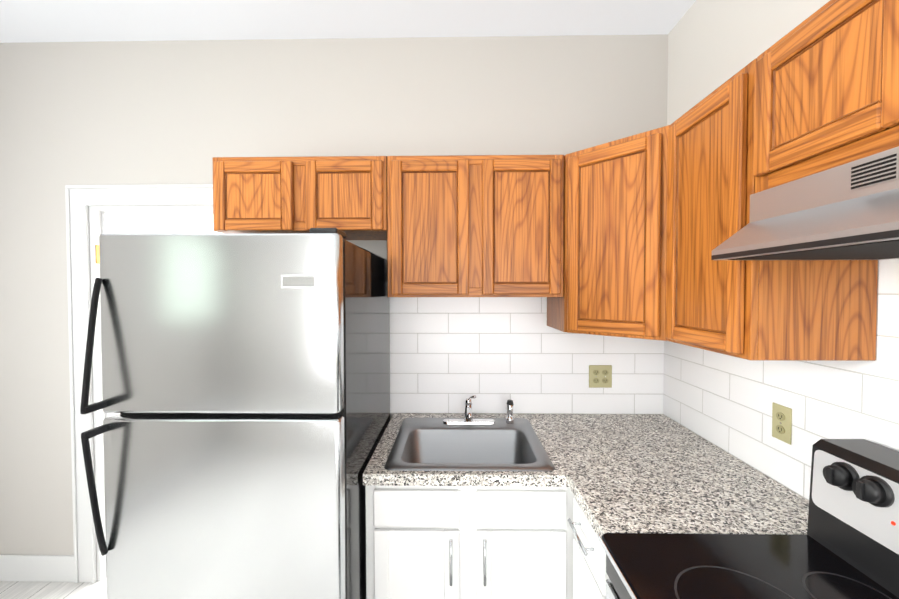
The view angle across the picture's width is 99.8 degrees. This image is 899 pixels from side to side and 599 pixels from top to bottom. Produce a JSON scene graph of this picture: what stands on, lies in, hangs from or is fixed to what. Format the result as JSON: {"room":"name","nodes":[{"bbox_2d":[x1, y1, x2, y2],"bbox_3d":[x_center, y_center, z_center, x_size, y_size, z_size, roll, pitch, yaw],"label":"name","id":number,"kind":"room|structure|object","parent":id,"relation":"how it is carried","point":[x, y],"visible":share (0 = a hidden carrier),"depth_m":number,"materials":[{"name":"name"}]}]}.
{"room":"kitchen","nodes":[
{"label":"kitchen","id":0,"kind":"room"},
{"bbox_2d":[0,577,106,598],"bbox_3d":[-0.781,1.579,1.051,3.990,0.100,6.720,0,1,1],"label":"floor","id":1,"kind":"structure","parent":0,"point":[46,590],"depth_m":1.96,"materials":[{"name":"white wood"}]},
{"bbox_2d":[80,228,389,598],"bbox_3d":[-0.652,0.653,1.475,0.695,1.733,0.907,0,1,1],"label":"refrigerator","id":2,"kind":"object","parent":1,"relation":"on","point":[246,386],"visible":0.98,"depth_m":1.08,"materials":[{"name":"silver metal"}]},
{"bbox_2d":[365,485,574,598],"bbox_3d":[0.084,1.078,1.633,0.756,0.874,0.684,0,1,1],"label":"base cabinet","id":3,"kind":"object","parent":1,"relation":"on","point":[465,542],"visible":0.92,"depth_m":1.33,"materials":[{"name":"white wood"}]},
{"bbox_2d":[568,497,608,598],"bbox_3d":[0.740,1.081,1.484,0.702,0.874,0.957,0,1,1],"label":"base cabinet","id":4,"kind":"object","parent":1,"relation":"on","point":[590,576],"visible":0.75,"depth_m":1.15,"materials":[{"name":"white wood"}]},
{"bbox_2d":[363,413,808,536],"bbox_3d":[0.397,0.623,1.481,1.392,0.040,0.963,0,1,1],"label":"countertop","id":5,"kind":"structure","parent":4,"relation":"on","point":[640,473],"depth_m":1.31,"materials":[{"name":"stone"}]},
{"bbox_2d":[384,418,554,471],"bbox_3d":[0.076,0.682,1.612,0.615,0.175,0.550,0,1,1],"label":"sink","id":6,"kind":"object","parent":5,"relation":"in","point":[435,444],"visible":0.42,"depth_m":1.72,"materials":[{"name":"silver metal"}]},
{"bbox_2d":[443,395,513,423],"bbox_3d":[0.136,0.519,1.744,0.341,0.144,0.189,0,1,1],"label":"faucet","id":7,"kind":"object","parent":6,"relation":"on","point":[468,417],"visible":0.98,"depth_m":1.80,"materials":[{"name":"silver metal"}]},
{"bbox_2d":[598,439,898,598],"bbox_3d":[0.704,0.953,0.617,0.721,1.168,0.760,0,1,1],"label":"stove","id":8,"kind":"object","parent":1,"relation":"on","point":[846,546],"visible":1,"depth_m":0.87,"materials":[{"name":"black glass"}]},
{"bbox_2d":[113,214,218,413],"bbox_3d":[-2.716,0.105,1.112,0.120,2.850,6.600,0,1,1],"label":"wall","id":9,"kind":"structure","parent":0,"point":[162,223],"depth_m":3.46,"materials":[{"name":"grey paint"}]},
{"bbox_2d":[0,34,667,569],"bbox_3d":[-0.765,0.082,2.039,3.750,2.850,0.120,0,1,1],"label":"wall","id":10,"kind":"structure","parent":0,"point":[505,95],"depth_m":1.96,"materials":[{"name":"grey paint"}]},
{"bbox_2d":[0,555,73,581],"bbox_3d":[-2.317,1.440,2.028,0.645,0.140,0.013,0,1,1],"label":"baseboard","id":11,"kind":"structure","parent":10,"relation":"attached to","point":[43,568],"depth_m":2.02,"materials":[{"name":"white wood"}]},
{"bbox_2d":[65,184,212,582],"bbox_3d":[-1.490,0.456,2.048,1.010,2.105,0.142,0,1,1],"label":"door frame","id":12,"kind":"structure","parent":10,"relation":"attached to","point":[95,207],"depth_m":1.99,"materials":[{"name":"white wood"}]},
{"bbox_2d":[212,156,386,239],"bbox_3d":[-0.649,-0.463,1.789,0.759,0.320,0.336,0,1,1],"label":"upper cabinet","id":13,"kind":"object","parent":10,"relation":"attached to","point":[347,195],"visible":0.96,"depth_m":1.63,"materials":[{"name":"brown wood"}]},
{"bbox_2d":[386,155,563,296],"bbox_3d":[0.112,-0.318,1.779,0.762,0.610,0.336,0,1,1],"label":"upper cabinet","id":14,"kind":"object","parent":10,"relation":"attached to","point":[475,225],"visible":1,"depth_m":1.62,"materials":[{"name":"brown wood"}]},
{"bbox_2d":[390,297,663,413],"bbox_3d":[0.391,0.250,1.960,1.424,0.685,0.006,0,1,1],"label":"wall tiles","id":15,"kind":"structure","parent":10,"relation":"attached to","point":[452,354],"depth_m":1.96,"materials":[{"name":"white tile"}]},
{"bbox_2d":[589,365,611,387],"bbox_3d":[0.778,0.397,1.949,0.118,0.116,0.008,0,1,1],"label":"electrical outlet","id":16,"kind":"object","parent":15,"relation":"attached to","point":[600,376],"visible":1,"depth_m":1.95,"materials":[{"name":"beige plastic"}]},
{"bbox_2d":[0,0,695,42],"bbox_3d":[-0.784,-1.370,0.987,3.990,0.100,6.720,0,1,1],"label":"ceiling","id":17,"kind":"structure","parent":0,"point":[23,21],"depth_m":1.81,"materials":[{"name":"grey paint"}]},
{"bbox_2d":[667,0,829,500],"bbox_3d":[1.134,0.127,-0.093,0.120,2.850,4.320,0,1,1],"label":"wall","id":18,"kind":"structure","parent":0,"point":[713,45],"depth_m":1.55,"materials":[{"name":"grey paint"}]},
{"bbox_2d":[547,125,670,340],"bbox_3d":[0.795,-0.240,1.637,0.600,0.762,0.600,0,1,1],"label":"upper cabinet","id":19,"kind":"object","parent":18,"relation":"attached to","point":[615,239],"visible":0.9,"depth_m":1.46,"materials":[{"name":"brown wood"}]},
{"bbox_2d":[666,58,877,360],"bbox_3d":[0.919,-0.229,1.143,0.336,0.762,0.376,0,1,1],"label":"upper cabinet","id":20,"kind":"object","parent":18,"relation":"attached to","point":[813,310],"visible":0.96,"depth_m":0.99,"materials":[{"name":"brown wood"}]},
{"bbox_2d":[663,259,898,499],"bbox_3d":[1.084,0.168,0.648,0.006,0.905,2.600,0,1,1],"label":"wall tiles","id":21,"kind":"structure","parent":18,"relation":"attached to","point":[724,402],"depth_m":1.21,"materials":[{"name":"white tile"}]},
{"bbox_2d":[772,402,791,444],"bbox_3d":[1.087,0.405,1.239,0.008,0.116,0.072,0,1,1],"label":"electrical outlet","id":22,"kind":"object","parent":21,"relation":"attached to","point":[781,423],"visible":1,"depth_m":1.23,"materials":[{"name":"beige plastic"}]},
{"bbox_2d":[753,0,898,192],"bbox_3d":[0.909,-0.427,0.567,0.336,0.342,0.760,0,1,1],"label":"upper cabinet","id":23,"kind":"object","parent":18,"relation":"attached to","point":[827,86],"visible":0.96,"depth_m":0.75,"materials":[{"name":"brown wood"}]},
{"bbox_2d":[711,146,898,259],"bbox_3d":[0.865,-0.172,0.572,0.423,0.165,0.755,0,1,1],"label":"range hood","id":24,"kind":"object","parent":23,"relation":"attached to","point":[848,211],"visible":0.98,"depth_m":0.73,"materials":[{"name":"silver metal"}]}
]}

